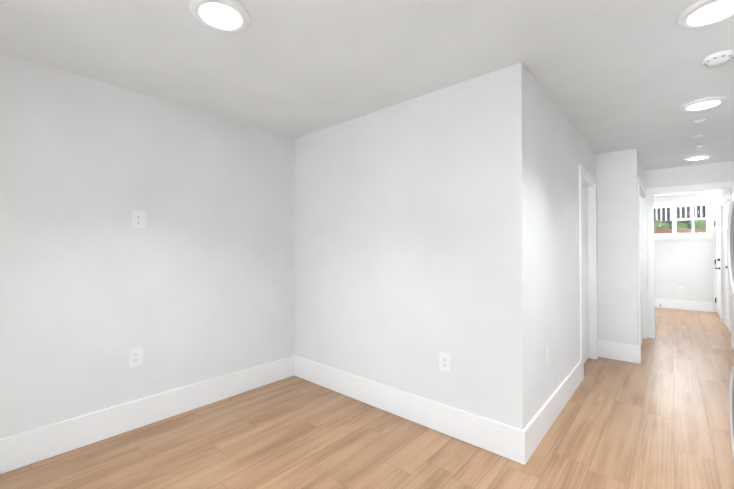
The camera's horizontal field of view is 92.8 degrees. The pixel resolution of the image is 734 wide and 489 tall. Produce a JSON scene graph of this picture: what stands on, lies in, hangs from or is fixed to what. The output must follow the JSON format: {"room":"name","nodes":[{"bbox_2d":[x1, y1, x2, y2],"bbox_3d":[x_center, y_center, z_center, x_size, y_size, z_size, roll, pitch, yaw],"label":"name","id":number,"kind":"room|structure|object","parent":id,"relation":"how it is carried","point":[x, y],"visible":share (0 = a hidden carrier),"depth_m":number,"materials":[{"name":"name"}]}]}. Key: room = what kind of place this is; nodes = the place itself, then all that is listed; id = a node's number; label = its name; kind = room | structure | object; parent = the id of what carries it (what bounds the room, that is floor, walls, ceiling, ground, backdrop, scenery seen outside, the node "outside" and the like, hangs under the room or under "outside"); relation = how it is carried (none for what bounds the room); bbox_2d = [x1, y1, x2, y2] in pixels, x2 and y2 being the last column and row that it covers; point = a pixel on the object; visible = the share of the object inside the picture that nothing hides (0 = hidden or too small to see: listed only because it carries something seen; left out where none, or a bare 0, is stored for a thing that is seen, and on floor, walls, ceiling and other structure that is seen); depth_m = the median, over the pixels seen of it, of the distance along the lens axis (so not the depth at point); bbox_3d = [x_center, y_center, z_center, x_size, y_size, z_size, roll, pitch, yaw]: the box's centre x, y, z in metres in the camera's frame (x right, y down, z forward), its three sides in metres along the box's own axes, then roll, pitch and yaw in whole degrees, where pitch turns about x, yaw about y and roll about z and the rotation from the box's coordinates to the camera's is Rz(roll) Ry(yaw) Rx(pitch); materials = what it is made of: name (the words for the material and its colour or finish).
{"room":"empty living room","nodes":[
{"label":"empty living room","id":0,"kind":"room"},
{"bbox_2d":[0,52,294,438],"bbox_3d":[-2.066,0.104,2.186,0.120,2.440,4.115,-1,-1,41],"label":"wall","id":1,"kind":"structure","parent":0,"point":[193,282],"depth_m":2.49,"materials":[{"name":"white paint"}]},
{"bbox_2d":[129,347,142,367],"bbox_3d":[-1.674,0.818,2.530,0.008,0.130,0.088,-1,-1,41],"label":"outlet","id":2,"kind":"object","parent":1,"relation":"attached to","point":[135,357],"visible":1,"depth_m":2.53,"materials":[{"name":"white plastic"}]},
{"bbox_2d":[131,210,144,228],"bbox_3d":[-1.667,-0.182,2.548,0.008,0.130,0.088,-1,-1,41],"label":"outlet","id":3,"kind":"object","parent":1,"relation":"attached to","point":[138,219],"visible":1,"depth_m":2.54,"materials":[{"name":"white plastic"}]},
{"bbox_2d":[0,356,293,473],"bbox_3d":[-2.015,1.224,2.129,0.015,0.200,3.875,-1,-1,41],"label":"baseboard","id":4,"kind":"structure","parent":1,"relation":"attached to","point":[22,449],"depth_m":2.48,"materials":[{"name":"white wood"}]},
{"bbox_2d":[0,307,733,488],"bbox_3d":[2.293,1.369,3.559,5.150,0.060,12.000,-1,-1,41],"label":"floor","id":5,"kind":"structure","parent":0,"point":[657,417],"depth_m":2.31,"materials":[{"name":"brown wood"}]},
{"bbox_2d":[727,193,733,463],"bbox_3d":[2.077,0.460,1.487,0.715,1.713,0.600,-1,-1,41],"label":"washer","id":6,"kind":"object","parent":5,"relation":"on","point":[730,241],"visible":1,"depth_m":1.85,"materials":[{"name":"white metal"}]},
{"bbox_2d":[0,0,733,196],"bbox_3d":[2.293,-1.131,3.587,5.150,0.060,12.000,-1,-1,41],"label":"ceiling","id":7,"kind":"structure","parent":0,"point":[613,75],"depth_m":2.08,"materials":[{"name":"paint"}]},
{"bbox_2d":[189,0,249,31],"bbox_3d":[-0.709,-1.110,1.694,0.272,0.022,0.272,-1,-1,41],"label":"recessed light","id":8,"kind":"object","parent":7,"relation":"in","point":[228,15],"visible":1,"depth_m":1.68,"materials":[{"name":"white plastic"}]},
{"bbox_2d":[683,154,712,160],"bbox_3d":[4.130,-1.081,4.358,0.272,0.022,0.272,-1,-1,41],"label":"recessed light","id":9,"kind":"object","parent":7,"relation":"in","point":[698,157],"visible":1,"depth_m":4.32,"materials":[{"name":"white plastic"}]},
{"bbox_2d":[692,146,704,149],"bbox_3d":[3.726,-1.084,3.927,0.110,0.025,0.110,-1,-1,41],"label":"ceiling detector","id":10,"kind":"object","parent":7,"relation":"attached to","point":[697,147],"visible":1,"depth_m":3.90,"materials":[{"name":"white plastic"}]},
{"bbox_2d":[693,119,706,122],"bbox_3d":[2.976,-1.100,3.122,0.090,0.012,0.090,-1,-1,41],"label":"sprinkler","id":11,"kind":"object","parent":7,"relation":"attached to","point":[700,121],"visible":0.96,"depth_m":3.11,"materials":[{"name":"white plastic"}]},
{"bbox_2d":[680,96,727,110],"bbox_3d":[2.643,-1.099,2.749,0.272,0.022,0.272,-1,-1,41],"label":"recessed light","id":12,"kind":"object","parent":7,"relation":"in","point":[703,103],"visible":1,"depth_m":2.71,"materials":[{"name":"white plastic"}]},
{"bbox_2d":[676,0,733,27],"bbox_3d":[1.654,-1.111,1.662,0.272,0.022,0.272,-1,-1,41],"label":"recessed light","id":13,"kind":"object","parent":7,"relation":"in","point":[701,13],"visible":1,"depth_m":1.67,"materials":[{"name":"white plastic"}]},
{"bbox_2d":[702,50,733,65],"bbox_3d":[2.090,-1.099,2.077,0.144,0.036,0.144,-1,-1,41],"label":"smoke detector","id":14,"kind":"object","parent":7,"relation":"attached to","point":[719,58],"visible":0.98,"depth_m":2.05,"materials":[{"name":"white plastic"}]},
{"bbox_2d":[295,63,528,429],"bbox_3d":[0.139,0.112,2.912,2.247,2.440,0.120,-1,-1,41],"label":"wall","id":15,"kind":"structure","parent":0,"point":[411,239],"depth_m":2.57,"materials":[{"name":"white paint"}]},
{"bbox_2d":[294,355,525,464],"bbox_3d":[0.101,1.231,2.843,2.262,0.200,0.015,-1,-1,41],"label":"baseboard","id":16,"kind":"structure","parent":15,"relation":"attached to","point":[501,439],"depth_m":2.55,"materials":[{"name":"white wood"}]},
{"bbox_2d":[439,352,450,372],"bbox_3d":[0.550,0.827,2.459,0.088,0.130,0.008,-1,-1,41],"label":"outlet","id":17,"kind":"object","parent":15,"relation":"attached to","point":[444,361],"visible":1,"depth_m":2.46,"materials":[{"name":"white plastic"}]},
{"bbox_2d":[527,70,595,421],"bbox_3d":[1.894,0.116,3.304,0.120,2.440,2.780,-1,-1,41],"label":"wall","id":18,"kind":"structure","parent":0,"point":[553,221],"depth_m":2.66,"materials":[{"name":"white paint"}]},
{"bbox_2d":[544,344,547,364],"bbox_3d":[1.281,0.788,2.498,0.008,0.130,0.088,-1,-1,41],"label":"outlet","id":19,"kind":"object","parent":18,"relation":"attached to","point":[545,354],"visible":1,"depth_m":2.49,"materials":[{"name":"white plastic"}]},
{"bbox_2d":[524,361,581,462],"bbox_3d":[1.522,1.230,2.763,0.015,0.200,1.735,-1,-1,41],"label":"baseboard","id":20,"kind":"structure","parent":18,"relation":"attached to","point":[538,426],"depth_m":2.53,"materials":[{"name":"white wood"}]},
{"bbox_2d":[582,184,588,362],"bbox_3d":[2.352,0.326,3.857,0.038,2.017,0.780,-1,-1,41],"label":"door","id":21,"kind":"structure","parent":18,"relation":"in","point":[585,279],"depth_m":4.01,"materials":[{"name":"white wood"}]},
{"bbox_2d":[579,165,597,380],"bbox_3d":[2.374,0.280,3.839,0.136,2.125,0.980,-1,-1,41],"label":"door frame","id":22,"kind":"structure","parent":18,"relation":"attached to","point":[586,174],"depth_m":4.10,"materials":[{"name":"white wood"}]},
{"bbox_2d":[596,148,638,345],"bbox_3d":[2.963,0.126,4.136,0.393,2.440,0.120,-1,-1,41],"label":"wall","id":23,"kind":"structure","parent":0,"point":[617,237],"depth_m":4.08,"materials":[{"name":"white paint"}]},
{"bbox_2d":[598,340,639,363],"bbox_3d":[2.924,1.245,4.068,0.408,0.200,0.015,-1,-1,41],"label":"baseboard","id":24,"kind":"structure","parent":23,"relation":"attached to","point":[620,351],"depth_m":4.05,"materials":[{"name":"white wood"}]},
{"bbox_2d":[638,153,643,189],"bbox_3d":[3.542,-0.889,4.604,0.120,0.400,1.260,-1,-1,41],"label":"wall","id":25,"kind":"structure","parent":0,"point":[640,170],"depth_m":4.44,"materials":[{"name":"white paint"}]},
{"bbox_2d":[640,195,642,343],"bbox_3d":[3.556,0.334,4.579,0.035,2.017,1.230,-1,-1,41],"label":"closet door","id":26,"kind":"structure","parent":25,"relation":"in","point":[641,246],"depth_m":4.84,"materials":[{"name":"white wood"}]},
{"bbox_2d":[637,177,646,344],"bbox_3d":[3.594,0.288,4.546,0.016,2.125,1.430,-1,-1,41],"label":"door frame","id":27,"kind":"structure","parent":25,"relation":"attached to","point":[641,187],"depth_m":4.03,"materials":[{"name":"white wood"}]},
{"bbox_2d":[646,194,654,320],"bbox_3d":[4.163,0.312,5.137,0.095,2.090,0.120,-1,-1,41],"label":"wall","id":28,"kind":"structure","parent":0,"point":[654,285],"depth_m":5.10,"materials":[{"name":"white paint"}]},
{"bbox_2d":[654,192,718,302],"bbox_3d":[6.672,0.163,7.528,1.300,2.440,0.120,-1,-1,41],"label":"wall","id":29,"kind":"structure","parent":0,"point":[685,264],"depth_m":7.39,"materials":[{"name":"white paint"}]},
{"bbox_2d":[677,286,682,292],"bbox_3d":[6.667,0.962,7.438,0.088,0.130,0.008,-1,-1,41],"label":"outlet","id":30,"kind":"object","parent":29,"relation":"attached to","point":[679,289],"visible":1,"depth_m":7.44,"materials":[{"name":"white plastic"}]},
{"bbox_2d":[654,198,713,239],"bbox_3d":[6.585,-0.523,7.565,1.300,0.838,0.110,-1,-1,41],"label":"window","id":31,"kind":"structure","parent":29,"relation":"in","point":[675,235],"depth_m":7.38,"materials":[{"name":"clear glass"}]},
{"bbox_2d":[655,298,713,311],"bbox_3d":[6.434,1.284,7.634,1.625,0.200,0.015,-1,-1,41],"label":"baseboard","id":32,"kind":"structure","parent":29,"relation":"attached to","point":[688,305],"depth_m":7.37,"materials":[{"name":"white wood"}]},
{"bbox_2d":[714,208,720,316],"bbox_3d":[6.763,0.352,6.744,0.106,2.025,0.912,-1,-1,41],"label":"door leaf","id":33,"kind":"structure","parent":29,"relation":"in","point":[717,260],"depth_m":6.78,"materials":[{"name":"white wood"}]},
{"bbox_2d":[645,161,733,194],"bbox_3d":[4.483,-0.911,4.871,0.945,0.350,0.120,-1,-1,41],"label":"wall","id":34,"kind":"structure","parent":0,"point":[700,174],"depth_m":4.81,"materials":[{"name":"white paint"}]},
{"bbox_2d":[646,181,733,348],"bbox_3d":[4.442,0.266,4.804,0.925,2.175,0.016,-1,-1,41],"label":"door frame","id":35,"kind":"structure","parent":34,"relation":"attached to","point":[650,192],"depth_m":5.06,"materials":[{"name":"white wood"}]},
{"bbox_2d":[721,189,728,200],"bbox_3d":[5.772,-0.879,5.537,0.120,0.400,1.320,-1,-1,41],"label":"wall","id":36,"kind":"structure","parent":0,"point":[724,192],"depth_m":5.70,"materials":[{"name":"white paint"}]},
{"bbox_2d":[720,193,729,323],"bbox_3d":[5.772,0.341,5.524,0.120,2.040,1.320,-1,-1,41],"label":"door frame","id":37,"kind":"structure","parent":36,"relation":"attached to","point":[726,202],"depth_m":6.04,"materials":[{"name":"white wood"}]},
{"bbox_2d":[723,202,730,331],"bbox_3d":[5.744,0.345,5.548,0.065,2.017,1.290,-1,-1,41],"label":"closet door","id":38,"kind":"structure","parent":36,"relation":"in","point":[727,305],"depth_m":5.81,"materials":[{"name":"white wood"}]},
{"bbox_2d":[729,188,731,346],"bbox_3d":[4.812,0.305,4.570,0.070,2.090,0.120,-1,-1,41],"label":"wall","id":39,"kind":"structure","parent":0,"point":[731,293],"depth_m":4.58,"materials":[{"name":"white paint"}]},
{"label":"outside","id":40,"kind":"structure","parent":0,"visible":0},
{"bbox_2d":[656,205,701,220],"bbox_3d":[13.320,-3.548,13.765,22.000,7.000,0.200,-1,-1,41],"label":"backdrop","id":41,"kind":"structure","parent":40,"point":[676,213],"depth_m":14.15,"materials":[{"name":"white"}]},
{"bbox_3d":[11.320,0.076,11.436,14.000,0.300,11.880,-1,-1,41],"label":"ground","id":42,"kind":"structure","parent":40,"visible":0},
{"bbox_2d":[654,205,705,224],"bbox_3d":[9.102,-1.202,8.866,10.060,2.200,0.110,-1,-1,41],"label":"fence","id":43,"kind":"object","parent":42,"relation":"on","point":[683,215],"depth_m":9.38,"materials":[{"name":"black"}]},
{"bbox_2d":[654,228,706,232],"bbox_3d":[7.581,-0.230,7.920,6.000,0.235,1.000,-1,-1,41],"label":"planter","id":44,"kind":"object","parent":42,"relation":"on","point":[685,231],"depth_m":7.76,"materials":[{"name":"brown wood"}]},
{"bbox_2d":[654,220,706,229],"bbox_3d":[7.489,-0.390,7.983,5.857,0.586,0.746,-1,-1,41],"label":"hedge","id":45,"kind":"object","parent":44,"relation":"in","point":[681,225],"depth_m":7.97,"materials":[{"name":"green plant"}]},
{"bbox_3d":[7.504,-0.870,6.812,0.910,0.390,0.120,-1,-1,41],"label":"wall","id":46,"kind":"structure","parent":0,"visible":0},
{"bbox_2d":[713,207,719,312],"bbox_3d":[7.459,0.307,6.748,1.080,2.135,0.016,-1,-1,41],"label":"door frame","id":47,"kind":"structure","parent":46,"relation":"attached to","point":[715,209],"depth_m":7.09,"materials":[{"name":"white wood"}]}
]}

